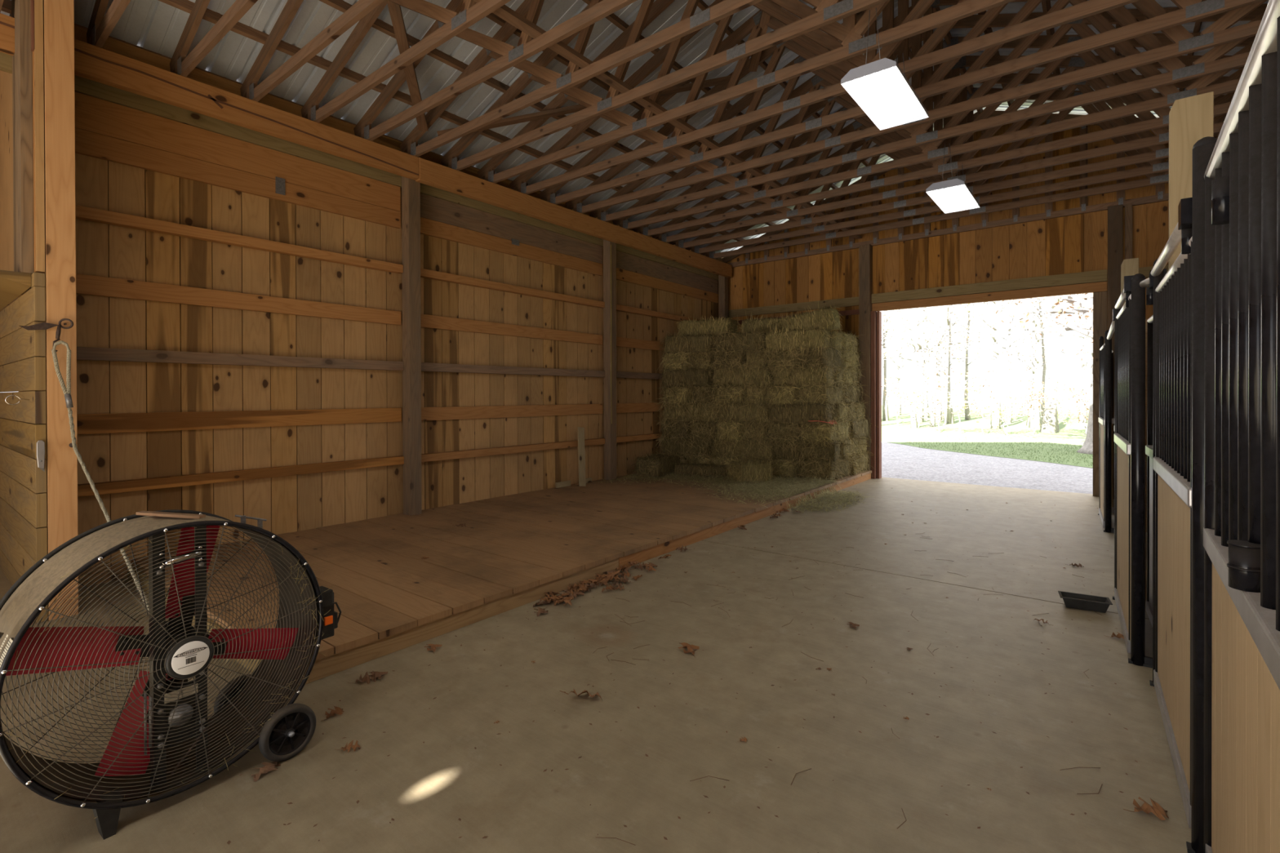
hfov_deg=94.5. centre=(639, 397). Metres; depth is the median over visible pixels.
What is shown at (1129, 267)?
timber post
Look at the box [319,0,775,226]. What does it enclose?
brace
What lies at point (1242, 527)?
panel
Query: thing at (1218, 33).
roof truss
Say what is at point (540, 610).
oak leaf
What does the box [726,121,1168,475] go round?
wall
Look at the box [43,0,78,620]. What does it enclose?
wooden post
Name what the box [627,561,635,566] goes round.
oak leaf
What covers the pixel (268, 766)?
oak leaf
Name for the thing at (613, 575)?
oak leaf
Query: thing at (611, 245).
cord
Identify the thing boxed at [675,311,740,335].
hay bale
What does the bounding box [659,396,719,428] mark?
hay bale
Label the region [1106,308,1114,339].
door track
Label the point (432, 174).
beam
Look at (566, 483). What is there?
wood offcut
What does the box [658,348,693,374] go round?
hay bale
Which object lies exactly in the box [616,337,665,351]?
wall girt
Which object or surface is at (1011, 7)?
ceiling
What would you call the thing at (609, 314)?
wall post
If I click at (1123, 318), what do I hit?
door
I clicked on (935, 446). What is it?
grass
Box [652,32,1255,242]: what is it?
roof truss
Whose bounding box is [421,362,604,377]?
wooden beam
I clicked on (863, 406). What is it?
hay bale
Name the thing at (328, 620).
switch
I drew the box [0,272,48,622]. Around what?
wall
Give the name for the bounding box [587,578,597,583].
oak leaf
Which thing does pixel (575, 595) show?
oak leaf
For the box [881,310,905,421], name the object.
tree
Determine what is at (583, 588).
oak leaf
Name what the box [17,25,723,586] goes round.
wall
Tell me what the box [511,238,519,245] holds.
plate
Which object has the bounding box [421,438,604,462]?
wooden beam
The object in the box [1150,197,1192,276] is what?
door track
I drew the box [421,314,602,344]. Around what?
wall girt
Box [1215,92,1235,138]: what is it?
brace
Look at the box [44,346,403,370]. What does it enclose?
wall girt
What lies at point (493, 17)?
roof purlin
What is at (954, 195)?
ceiling light
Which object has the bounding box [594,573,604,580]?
oak leaf
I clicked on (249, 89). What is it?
roof truss
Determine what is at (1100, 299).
door frame
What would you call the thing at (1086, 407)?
bush
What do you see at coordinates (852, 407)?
hay bale
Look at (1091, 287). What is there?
lintel
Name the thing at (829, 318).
hay bale
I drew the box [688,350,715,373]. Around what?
hay bale
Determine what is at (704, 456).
hay bale
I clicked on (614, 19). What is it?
roof purlin
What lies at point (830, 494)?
hay
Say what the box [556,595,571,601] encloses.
oak leaf
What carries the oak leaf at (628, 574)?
on the floor
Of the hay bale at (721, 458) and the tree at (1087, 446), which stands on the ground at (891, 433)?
the tree at (1087, 446)
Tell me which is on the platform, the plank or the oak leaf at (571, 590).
the plank
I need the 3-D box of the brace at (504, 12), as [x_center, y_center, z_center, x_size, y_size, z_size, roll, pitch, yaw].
[0.471,-2.690,5.906,0.089,0.038,10.500,0,0,38]
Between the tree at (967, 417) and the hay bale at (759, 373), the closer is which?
the hay bale at (759, 373)
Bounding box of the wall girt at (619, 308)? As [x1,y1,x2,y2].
[616,304,700,321]
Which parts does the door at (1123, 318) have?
rail, rail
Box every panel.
[1098,343,1104,528]
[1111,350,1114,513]
[1203,0,1279,852]
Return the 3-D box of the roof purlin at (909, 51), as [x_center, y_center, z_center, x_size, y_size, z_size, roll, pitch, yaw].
[-0.008,-4.279,3.092,0.065,0.096,16.900,0,0,38]
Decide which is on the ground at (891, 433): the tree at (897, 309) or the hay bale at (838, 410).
the tree at (897, 309)
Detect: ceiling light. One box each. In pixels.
[840,7,928,130]
[925,144,979,213]
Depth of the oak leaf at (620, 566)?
4.80 m
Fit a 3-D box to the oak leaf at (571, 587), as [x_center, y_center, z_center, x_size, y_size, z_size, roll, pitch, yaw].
[-0.460,1.383,4.347,0.141,0.047,0.096,0,0,-6]
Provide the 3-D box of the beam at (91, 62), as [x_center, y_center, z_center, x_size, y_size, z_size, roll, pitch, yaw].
[-3.428,-2.455,5.051,0.081,0.230,3.335,0,0,38]
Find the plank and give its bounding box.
[577,426,586,486]
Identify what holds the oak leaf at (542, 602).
on the floor
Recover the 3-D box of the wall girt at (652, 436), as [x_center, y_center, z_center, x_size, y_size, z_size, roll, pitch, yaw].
[0.543,0.646,10.413,0.081,0.085,3.270,0,0,38]
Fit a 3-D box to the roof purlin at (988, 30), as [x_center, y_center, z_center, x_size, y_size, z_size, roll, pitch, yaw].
[0.652,-4.278,2.573,0.065,0.096,16.900,0,0,38]
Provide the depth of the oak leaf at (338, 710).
2.64 m
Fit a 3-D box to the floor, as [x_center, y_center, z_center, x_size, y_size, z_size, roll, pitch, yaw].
[-0.613,1.490,3.430,11.600,0.150,16.620,0,0,38]
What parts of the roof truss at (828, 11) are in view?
joint plate, joint plate, joint plate, joint plate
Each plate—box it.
[275,176,284,195]
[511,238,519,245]
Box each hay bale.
[628,448,682,479]
[655,381,693,411]
[656,416,692,445]
[657,362,714,394]
[658,329,715,359]
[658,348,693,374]
[658,430,714,460]
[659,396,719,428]
[668,458,728,478]
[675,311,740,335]
[687,451,712,464]
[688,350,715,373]
[688,417,717,444]
[690,385,713,403]
[706,360,773,394]
[706,453,741,465]
[707,434,776,462]
[708,324,769,358]
[710,379,746,407]
[711,348,746,374]
[711,396,770,432]
[713,416,744,446]
[724,452,777,483]
[734,453,776,470]
[739,311,793,333]
[742,346,767,373]
[742,422,768,446]
[743,380,765,404]
[760,323,832,356]
[762,346,808,376]
[764,380,802,408]
[764,395,834,433]
[765,419,803,447]
[769,363,835,394]
[770,456,798,478]
[771,435,842,469]
[777,298,844,337]
[795,377,852,412]
[796,450,856,485]
[800,342,846,374]
[800,414,854,447]
[827,330,845,354]
[831,401,850,422]
[832,363,848,393]
[838,435,855,466]
[839,331,858,356]
[840,345,862,374]
[841,329,855,359]
[841,366,857,391]
[842,380,864,404]
[842,395,859,421]
[848,416,877,445]
[848,450,872,476]
[850,436,862,457]
[851,370,860,386]
[854,399,867,419]
[857,435,871,455]
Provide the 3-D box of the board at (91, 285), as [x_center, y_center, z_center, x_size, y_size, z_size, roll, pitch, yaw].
[-3.471,-0.858,5.337,0.038,0.145,2.795,0,0,38]
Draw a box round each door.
[1114,293,1131,653]
[1145,315,1152,626]
[1152,237,1191,828]
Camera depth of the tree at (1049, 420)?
23.53 m
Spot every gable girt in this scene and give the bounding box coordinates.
[736,309,858,324]
[1138,264,1168,278]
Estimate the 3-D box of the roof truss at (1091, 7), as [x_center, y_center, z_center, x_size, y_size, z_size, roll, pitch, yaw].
[1.914,-3.487,4.860,9.140,1.806,0.044,0,0,38]
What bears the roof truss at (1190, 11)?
on the beam at (432, 174)
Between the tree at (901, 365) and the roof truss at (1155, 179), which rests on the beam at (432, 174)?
the roof truss at (1155, 179)
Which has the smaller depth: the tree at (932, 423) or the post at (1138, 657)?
the post at (1138, 657)
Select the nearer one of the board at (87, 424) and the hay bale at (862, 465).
the board at (87, 424)
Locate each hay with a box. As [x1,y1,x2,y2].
[591,471,869,514]
[648,322,876,479]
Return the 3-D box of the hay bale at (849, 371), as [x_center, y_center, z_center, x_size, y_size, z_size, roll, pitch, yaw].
[3.071,-0.330,9.992,1.123,0.615,0.630,0,0,40]
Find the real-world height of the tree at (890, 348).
10.792 m
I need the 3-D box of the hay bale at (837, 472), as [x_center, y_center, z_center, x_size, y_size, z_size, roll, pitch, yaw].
[2.843,1.103,9.174,0.832,0.592,1.083,0,0,38]
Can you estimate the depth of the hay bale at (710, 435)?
9.58 m
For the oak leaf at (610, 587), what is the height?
0.032 m
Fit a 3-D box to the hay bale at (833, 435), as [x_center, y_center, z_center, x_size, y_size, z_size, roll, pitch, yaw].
[2.865,0.532,9.143,0.734,0.578,1.080,0,0,40]
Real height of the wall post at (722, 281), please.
3.980 m
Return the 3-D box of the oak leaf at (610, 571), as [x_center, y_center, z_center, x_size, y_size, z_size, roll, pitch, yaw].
[-0.254,1.385,4.677,0.112,0.033,0.138,0,0,16]
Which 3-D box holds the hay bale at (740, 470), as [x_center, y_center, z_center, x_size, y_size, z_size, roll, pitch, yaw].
[1.613,1.098,8.754,0.620,0.607,0.716,0,0,-16]
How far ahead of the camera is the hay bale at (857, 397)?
9.81 m
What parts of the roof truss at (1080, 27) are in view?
joint plate, joint plate, joint plate, joint plate, joint plate, joint plate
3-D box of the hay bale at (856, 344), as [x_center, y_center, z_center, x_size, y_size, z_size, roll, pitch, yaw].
[3.268,-0.890,10.308,1.211,0.588,0.601,0,0,39]
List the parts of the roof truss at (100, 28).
joint plate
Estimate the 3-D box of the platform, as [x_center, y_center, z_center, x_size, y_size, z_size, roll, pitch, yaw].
[-0.052,1.323,7.336,2.946,0.144,9.142,0,0,38]
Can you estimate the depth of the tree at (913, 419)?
27.21 m
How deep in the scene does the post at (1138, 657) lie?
3.11 m
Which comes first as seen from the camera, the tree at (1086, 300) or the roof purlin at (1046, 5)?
the roof purlin at (1046, 5)
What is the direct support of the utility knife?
attached to the wall at (23, 485)
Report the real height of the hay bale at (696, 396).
0.565 m
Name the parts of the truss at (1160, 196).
joint plate, joint plate, joint plate, joint plate, joint plate, joint plate, joint plate, joint plate, joint plate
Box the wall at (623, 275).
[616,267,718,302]
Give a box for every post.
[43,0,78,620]
[401,176,422,515]
[603,239,616,479]
[718,275,728,318]
[858,244,872,470]
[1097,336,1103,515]
[1103,329,1114,533]
[1107,204,1122,498]
[1112,298,1122,599]
[1120,257,1138,306]
[1128,273,1152,668]
[1149,258,1164,686]
[1168,91,1213,269]
[1186,136,1217,852]
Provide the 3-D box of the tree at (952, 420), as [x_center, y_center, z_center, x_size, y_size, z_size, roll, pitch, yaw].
[17.513,-4.424,32.004,5.184,11.580,5.130,0,0,-10]
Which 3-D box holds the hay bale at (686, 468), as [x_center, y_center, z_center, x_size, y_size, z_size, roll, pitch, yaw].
[1.011,1.144,9.304,1.122,0.367,0.430,0,0,26]
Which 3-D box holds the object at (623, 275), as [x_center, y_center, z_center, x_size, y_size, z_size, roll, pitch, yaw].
[0.518,-1.959,10.414,0.038,0.175,3.270,0,0,38]
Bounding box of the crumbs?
[192,492,1137,852]
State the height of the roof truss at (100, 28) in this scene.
1.806 m
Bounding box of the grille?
[0,512,278,762]
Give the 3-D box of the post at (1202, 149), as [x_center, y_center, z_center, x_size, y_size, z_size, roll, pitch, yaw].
[1.767,0.307,1.812,0.132,2.219,0.062,0,0,38]
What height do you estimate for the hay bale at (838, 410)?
0.580 m
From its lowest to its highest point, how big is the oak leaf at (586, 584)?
0.047 m
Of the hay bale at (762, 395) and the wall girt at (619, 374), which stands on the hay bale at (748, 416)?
the hay bale at (762, 395)
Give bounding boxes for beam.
[0,13,418,180]
[0,52,718,280]
[415,157,732,277]
[871,269,1106,303]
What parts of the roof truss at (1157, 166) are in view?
joint plate, joint plate, joint plate, joint plate, joint plate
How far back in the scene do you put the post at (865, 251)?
10.06 m
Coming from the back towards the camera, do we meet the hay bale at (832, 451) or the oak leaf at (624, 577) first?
the hay bale at (832, 451)
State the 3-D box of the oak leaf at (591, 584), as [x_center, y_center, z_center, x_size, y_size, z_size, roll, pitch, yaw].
[-0.370,1.392,4.396,0.097,0.027,0.120,0,0,-24]
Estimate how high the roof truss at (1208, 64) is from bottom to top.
1.806 m
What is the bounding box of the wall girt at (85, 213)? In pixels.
[44,199,403,273]
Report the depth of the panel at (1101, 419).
6.64 m
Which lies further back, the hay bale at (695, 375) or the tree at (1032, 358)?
the tree at (1032, 358)
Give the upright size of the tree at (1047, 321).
14.893 m
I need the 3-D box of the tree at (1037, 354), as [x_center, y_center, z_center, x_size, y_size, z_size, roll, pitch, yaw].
[18.407,-4.300,27.028,5.397,11.367,4.104,0,0,32]
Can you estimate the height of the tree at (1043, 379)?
13.218 m
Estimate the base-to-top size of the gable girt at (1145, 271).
0.140 m
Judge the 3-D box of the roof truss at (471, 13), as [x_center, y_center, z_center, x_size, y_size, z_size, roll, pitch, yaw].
[0.348,-3.473,2.866,9.140,1.806,0.044,0,0,38]
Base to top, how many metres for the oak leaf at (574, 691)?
0.077 m
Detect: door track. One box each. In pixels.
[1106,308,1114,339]
[1115,275,1133,309]
[1139,268,1166,305]
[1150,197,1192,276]
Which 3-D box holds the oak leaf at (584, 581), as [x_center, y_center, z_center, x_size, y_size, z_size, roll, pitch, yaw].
[-0.394,1.381,4.427,0.129,0.037,0.102,0,0,-24]
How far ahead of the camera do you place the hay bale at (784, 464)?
8.98 m
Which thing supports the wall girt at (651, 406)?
attached to the wall at (300, 502)
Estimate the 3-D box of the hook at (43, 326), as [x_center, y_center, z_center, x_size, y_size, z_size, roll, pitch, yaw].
[-3.757,-0.402,3.744,0.065,0.218,0.244,0,0,38]
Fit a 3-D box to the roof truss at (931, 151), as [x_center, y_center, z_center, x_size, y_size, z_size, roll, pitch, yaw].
[3.167,-3.498,6.455,9.140,1.806,0.044,0,0,38]
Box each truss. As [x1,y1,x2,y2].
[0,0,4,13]
[86,0,130,48]
[169,0,257,76]
[240,0,384,102]
[301,0,511,122]
[353,0,637,141]
[400,0,763,156]
[440,0,888,170]
[477,0,1014,183]
[510,0,1140,194]
[539,0,1265,204]
[565,0,1267,213]
[590,0,1265,222]
[612,0,1253,229]
[632,4,1267,235]
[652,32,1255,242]
[669,55,1242,248]
[685,73,1227,253]
[700,87,1225,258]
[721,110,1168,267]
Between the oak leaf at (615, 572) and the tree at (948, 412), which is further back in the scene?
the tree at (948, 412)
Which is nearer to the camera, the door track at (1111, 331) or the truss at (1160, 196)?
the door track at (1111, 331)
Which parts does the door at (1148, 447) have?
rail, rail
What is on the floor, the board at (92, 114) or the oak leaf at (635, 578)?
the oak leaf at (635, 578)
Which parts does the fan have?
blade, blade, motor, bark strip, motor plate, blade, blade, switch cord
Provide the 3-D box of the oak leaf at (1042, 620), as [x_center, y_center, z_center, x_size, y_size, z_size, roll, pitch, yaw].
[2.506,1.393,3.683,0.068,0.028,0.100,0,0,1]
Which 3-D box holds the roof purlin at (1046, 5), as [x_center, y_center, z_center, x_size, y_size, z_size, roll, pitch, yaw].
[1.125,-4.064,2.204,0.065,0.096,16.900,0,0,38]
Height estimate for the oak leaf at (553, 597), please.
0.034 m
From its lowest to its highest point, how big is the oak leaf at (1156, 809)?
0.033 m
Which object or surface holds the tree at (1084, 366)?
on the ground at (891, 433)
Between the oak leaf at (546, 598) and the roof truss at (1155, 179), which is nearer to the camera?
the oak leaf at (546, 598)
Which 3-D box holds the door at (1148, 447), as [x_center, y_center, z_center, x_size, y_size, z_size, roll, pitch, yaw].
[2.975,0.436,3.357,0.063,1.900,1.151,0,0,35]
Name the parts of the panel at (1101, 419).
rail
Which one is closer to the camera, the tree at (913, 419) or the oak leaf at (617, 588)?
the oak leaf at (617, 588)
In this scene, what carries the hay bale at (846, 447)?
on the hay bale at (837, 472)
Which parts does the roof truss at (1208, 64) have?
joint plate, joint plate, joint plate, joint plate, joint plate, joint plate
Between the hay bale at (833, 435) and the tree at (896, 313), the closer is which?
the hay bale at (833, 435)
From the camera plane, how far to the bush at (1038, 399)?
22.47 m
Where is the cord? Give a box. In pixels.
[610,244,611,395]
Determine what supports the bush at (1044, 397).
on the ground at (891, 433)
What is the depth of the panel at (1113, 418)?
7.00 m
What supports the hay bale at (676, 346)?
on the hay bale at (673, 362)
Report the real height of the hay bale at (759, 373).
0.597 m
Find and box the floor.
[0,477,1191,852]
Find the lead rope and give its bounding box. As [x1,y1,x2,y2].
[51,340,148,610]
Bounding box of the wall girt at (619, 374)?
[616,371,664,379]
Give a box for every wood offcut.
[555,480,570,488]
[585,477,591,483]
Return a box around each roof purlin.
[0,0,568,201]
[475,3,805,208]
[582,0,838,189]
[697,0,868,166]
[908,49,923,78]
[977,10,1017,111]
[1041,0,1062,111]
[1114,5,1124,75]
[1178,0,1206,92]
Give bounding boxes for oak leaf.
[251,761,280,782]
[321,706,343,720]
[336,740,360,752]
[347,670,377,684]
[368,671,387,680]
[423,644,441,653]
[533,600,554,606]
[533,607,548,616]
[539,595,551,601]
[543,591,559,595]
[547,595,559,604]
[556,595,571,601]
[557,595,573,605]
[560,688,602,700]
[564,588,577,595]
[564,591,577,599]
[567,583,578,591]
[568,584,581,591]
[572,590,584,595]
[576,585,590,591]
[577,581,591,588]
[579,579,592,583]
[586,583,596,588]
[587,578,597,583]
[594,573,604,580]
[598,577,608,586]
[601,584,618,591]
[602,570,615,574]
[602,574,613,582]
[606,574,619,580]
[610,581,622,586]
[611,570,619,579]
[613,585,625,591]
[614,564,631,571]
[615,575,631,583]
[621,565,631,573]
[621,571,631,577]
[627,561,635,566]
[631,574,642,580]
[634,562,645,570]
[644,561,657,567]
[645,564,656,571]
[675,545,687,551]
[677,642,699,657]
[739,736,747,742]
[846,622,859,628]
[1033,618,1051,625]
[1066,562,1083,567]
[1106,631,1124,639]
[1123,796,1168,820]
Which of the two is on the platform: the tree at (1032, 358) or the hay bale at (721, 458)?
the hay bale at (721, 458)
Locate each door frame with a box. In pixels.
[871,311,876,479]
[1093,291,1106,497]
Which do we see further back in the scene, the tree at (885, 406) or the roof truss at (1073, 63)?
the tree at (885, 406)
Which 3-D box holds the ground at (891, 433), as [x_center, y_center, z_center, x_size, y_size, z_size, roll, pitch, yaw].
[31.819,1.261,40.505,80.000,0.001,77.000,0,0,38]
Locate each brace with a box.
[158,0,745,241]
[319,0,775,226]
[386,0,428,131]
[436,75,732,135]
[472,0,862,239]
[748,0,772,71]
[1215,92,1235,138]
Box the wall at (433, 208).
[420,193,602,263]
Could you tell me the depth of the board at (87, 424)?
5.13 m
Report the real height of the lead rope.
1.636 m
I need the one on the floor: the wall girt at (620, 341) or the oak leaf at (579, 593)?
the oak leaf at (579, 593)
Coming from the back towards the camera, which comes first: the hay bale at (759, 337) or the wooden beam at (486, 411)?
the hay bale at (759, 337)
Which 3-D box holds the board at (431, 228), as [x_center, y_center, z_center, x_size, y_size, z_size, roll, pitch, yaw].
[-1.551,-1.940,7.779,0.038,0.175,3.130,0,0,38]
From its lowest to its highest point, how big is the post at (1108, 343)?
2.089 m
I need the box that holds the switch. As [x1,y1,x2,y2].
[324,615,333,626]
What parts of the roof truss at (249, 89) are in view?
joint plate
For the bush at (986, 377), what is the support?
on the ground at (891, 433)
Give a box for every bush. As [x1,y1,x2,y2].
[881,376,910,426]
[902,381,934,428]
[913,368,964,432]
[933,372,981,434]
[954,362,1004,435]
[979,385,1032,435]
[1015,379,1059,434]
[1023,383,1078,431]
[1059,373,1089,434]
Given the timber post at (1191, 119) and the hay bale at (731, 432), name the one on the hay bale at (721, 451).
the hay bale at (731, 432)
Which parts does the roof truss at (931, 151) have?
joint plate, joint plate, joint plate, joint plate, joint plate, joint plate, joint plate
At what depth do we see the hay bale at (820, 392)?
8.94 m
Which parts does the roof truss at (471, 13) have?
joint plate, joint plate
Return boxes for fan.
[0,509,341,839]
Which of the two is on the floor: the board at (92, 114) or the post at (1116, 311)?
the post at (1116, 311)
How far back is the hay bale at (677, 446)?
9.75 m
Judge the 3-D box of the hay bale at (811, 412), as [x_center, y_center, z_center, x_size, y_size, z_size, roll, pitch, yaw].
[2.446,0.256,9.099,1.095,0.591,0.703,0,0,29]
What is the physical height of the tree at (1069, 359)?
9.943 m
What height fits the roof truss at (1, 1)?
1.806 m
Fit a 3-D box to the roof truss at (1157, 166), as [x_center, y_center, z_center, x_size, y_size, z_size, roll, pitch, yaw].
[4.419,-3.509,8.049,9.140,1.806,0.044,0,0,38]
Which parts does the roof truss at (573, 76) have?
joint plate, joint plate, joint plate, joint plate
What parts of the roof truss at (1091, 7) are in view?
joint plate, joint plate, joint plate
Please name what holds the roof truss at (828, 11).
on the beam at (432, 174)
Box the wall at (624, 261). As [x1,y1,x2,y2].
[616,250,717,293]
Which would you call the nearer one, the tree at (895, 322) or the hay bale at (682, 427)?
the hay bale at (682, 427)
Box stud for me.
[1124,203,1132,259]
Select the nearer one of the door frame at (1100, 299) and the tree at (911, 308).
the door frame at (1100, 299)
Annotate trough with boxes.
[1057,591,1112,613]
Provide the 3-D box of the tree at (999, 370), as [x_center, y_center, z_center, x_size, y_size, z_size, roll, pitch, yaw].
[16.009,-4.719,26.541,6.301,12.221,4.148,0,0,18]
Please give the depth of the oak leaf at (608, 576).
4.55 m
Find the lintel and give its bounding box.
[871,281,1106,311]
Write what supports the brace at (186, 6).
attached to the roof truss at (100, 28)
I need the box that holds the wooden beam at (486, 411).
[421,404,603,421]
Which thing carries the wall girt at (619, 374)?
attached to the wall at (300, 502)
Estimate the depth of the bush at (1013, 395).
22.12 m
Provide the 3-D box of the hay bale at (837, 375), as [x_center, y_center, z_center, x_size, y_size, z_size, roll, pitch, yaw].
[2.831,-0.315,9.676,1.148,0.569,0.592,0,0,35]
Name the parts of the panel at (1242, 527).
rail, rail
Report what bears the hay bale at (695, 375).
on the hay bale at (672, 395)
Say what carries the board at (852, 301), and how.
attached to the wall at (1075, 243)
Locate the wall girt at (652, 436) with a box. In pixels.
[616,432,662,442]
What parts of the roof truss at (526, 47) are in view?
joint plate, joint plate, joint plate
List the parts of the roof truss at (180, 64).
joint plate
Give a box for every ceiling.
[0,0,977,253]
[939,0,1269,118]
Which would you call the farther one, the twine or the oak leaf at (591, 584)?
the twine
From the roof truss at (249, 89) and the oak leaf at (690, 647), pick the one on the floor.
the oak leaf at (690, 647)
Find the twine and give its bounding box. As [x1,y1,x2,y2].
[808,420,836,424]
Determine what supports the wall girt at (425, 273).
attached to the wall at (300, 502)
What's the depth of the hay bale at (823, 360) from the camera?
9.00 m
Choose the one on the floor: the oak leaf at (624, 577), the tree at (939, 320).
the oak leaf at (624, 577)
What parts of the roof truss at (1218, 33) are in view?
joint plate, joint plate, joint plate, joint plate, joint plate, joint plate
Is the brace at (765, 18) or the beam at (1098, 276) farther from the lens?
the beam at (1098, 276)
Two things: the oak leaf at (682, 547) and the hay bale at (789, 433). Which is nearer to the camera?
the oak leaf at (682, 547)
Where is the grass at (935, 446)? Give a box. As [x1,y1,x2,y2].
[902,435,1093,466]
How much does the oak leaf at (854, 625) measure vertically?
0.026 m
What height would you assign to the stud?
3.980 m
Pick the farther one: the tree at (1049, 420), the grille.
the tree at (1049, 420)
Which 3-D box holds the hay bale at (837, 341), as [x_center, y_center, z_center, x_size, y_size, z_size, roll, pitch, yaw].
[2.812,-0.883,9.718,1.148,0.569,0.576,0,0,39]
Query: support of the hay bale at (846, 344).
on the hay bale at (846, 362)
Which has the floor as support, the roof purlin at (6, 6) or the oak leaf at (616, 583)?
the oak leaf at (616, 583)
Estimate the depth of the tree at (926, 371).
38.96 m
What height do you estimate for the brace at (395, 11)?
0.835 m
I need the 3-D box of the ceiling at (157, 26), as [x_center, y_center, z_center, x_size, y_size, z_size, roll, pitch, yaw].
[-1.697,-3.610,4.269,4.951,1.789,17.257,0,0,38]
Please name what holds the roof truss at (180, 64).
on the beam at (91, 62)
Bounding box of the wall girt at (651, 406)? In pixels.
[616,402,664,413]
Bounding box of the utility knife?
[35,440,44,471]
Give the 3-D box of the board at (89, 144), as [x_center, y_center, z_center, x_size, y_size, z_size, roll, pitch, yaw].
[-3.474,-1.923,5.332,0.038,0.175,2.795,0,0,38]
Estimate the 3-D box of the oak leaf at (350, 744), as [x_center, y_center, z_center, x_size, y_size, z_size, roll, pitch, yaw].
[-1.178,1.411,2.394,0.083,0.024,0.066,0,0,24]
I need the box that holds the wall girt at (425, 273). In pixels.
[420,268,604,307]
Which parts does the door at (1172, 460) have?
rail, rail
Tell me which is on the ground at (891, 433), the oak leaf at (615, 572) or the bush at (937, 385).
the bush at (937, 385)
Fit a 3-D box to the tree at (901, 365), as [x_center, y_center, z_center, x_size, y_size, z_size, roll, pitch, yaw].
[19.627,-4.179,44.860,4.352,10.976,4.278,0,0,0]
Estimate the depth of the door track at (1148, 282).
2.98 m
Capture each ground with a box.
[881,402,1093,493]
[881,404,1093,467]
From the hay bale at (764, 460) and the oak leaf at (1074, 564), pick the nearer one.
the oak leaf at (1074, 564)
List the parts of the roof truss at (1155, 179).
joint plate, joint plate, joint plate, joint plate, joint plate, joint plate, joint plate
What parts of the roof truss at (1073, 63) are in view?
joint plate, joint plate, joint plate, joint plate, joint plate, joint plate, joint plate, joint plate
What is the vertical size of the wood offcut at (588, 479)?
0.065 m
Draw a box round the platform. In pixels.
[127,470,871,687]
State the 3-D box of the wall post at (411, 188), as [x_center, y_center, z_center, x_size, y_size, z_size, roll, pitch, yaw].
[-2.484,-0.584,6.436,0.140,3.980,0.140,0,0,38]
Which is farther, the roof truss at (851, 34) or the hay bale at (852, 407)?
the hay bale at (852, 407)
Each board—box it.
[43,82,400,211]
[43,271,400,324]
[44,408,401,434]
[75,128,400,228]
[420,217,602,275]
[728,296,858,317]
[876,311,881,478]
[933,6,982,115]
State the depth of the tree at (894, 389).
29.11 m
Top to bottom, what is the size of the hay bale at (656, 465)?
0.586 m
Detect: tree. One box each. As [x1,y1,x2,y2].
[881,306,948,427]
[881,306,960,417]
[881,308,911,328]
[881,309,899,333]
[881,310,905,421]
[881,311,922,359]
[881,312,923,359]
[881,322,907,359]
[882,307,960,422]
[883,308,918,414]
[887,302,993,422]
[902,302,984,423]
[903,305,992,423]
[921,299,1030,424]
[926,299,1018,420]
[929,306,968,426]
[946,298,1045,429]
[963,293,1093,454]
[973,300,1058,423]
[976,297,1088,418]
[979,298,1045,427]
[1006,297,1065,425]
[1027,293,1093,422]
[1040,293,1083,432]
[1041,299,1092,417]
[1045,297,1058,432]
[1062,318,1091,369]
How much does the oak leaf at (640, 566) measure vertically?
0.048 m
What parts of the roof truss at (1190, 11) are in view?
joint plate, joint plate, joint plate, joint plate, joint plate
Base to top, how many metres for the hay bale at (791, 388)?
0.566 m
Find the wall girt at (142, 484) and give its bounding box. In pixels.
[45,456,404,497]
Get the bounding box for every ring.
[4,395,29,404]
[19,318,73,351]
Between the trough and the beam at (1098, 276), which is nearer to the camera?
the trough
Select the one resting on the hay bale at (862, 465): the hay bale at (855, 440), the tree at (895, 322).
the hay bale at (855, 440)
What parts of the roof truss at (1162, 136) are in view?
joint plate, joint plate, joint plate, joint plate, joint plate, joint plate, joint plate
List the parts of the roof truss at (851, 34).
joint plate, joint plate, joint plate, joint plate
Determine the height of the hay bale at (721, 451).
0.599 m
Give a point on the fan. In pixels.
(163, 740)
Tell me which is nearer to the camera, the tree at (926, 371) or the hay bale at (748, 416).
the hay bale at (748, 416)
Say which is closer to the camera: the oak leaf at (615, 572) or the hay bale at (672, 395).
the oak leaf at (615, 572)
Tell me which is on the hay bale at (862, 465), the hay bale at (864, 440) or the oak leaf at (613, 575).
the hay bale at (864, 440)
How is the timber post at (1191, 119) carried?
on the floor
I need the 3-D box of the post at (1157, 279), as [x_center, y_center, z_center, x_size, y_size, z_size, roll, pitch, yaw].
[2.552,0.365,2.875,0.110,2.089,0.040,0,0,38]
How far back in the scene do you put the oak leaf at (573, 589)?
4.33 m
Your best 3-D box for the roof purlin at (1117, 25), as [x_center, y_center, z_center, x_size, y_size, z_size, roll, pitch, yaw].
[1.597,-3.851,1.834,0.065,0.096,16.900,0,0,38]
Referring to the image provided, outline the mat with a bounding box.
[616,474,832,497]

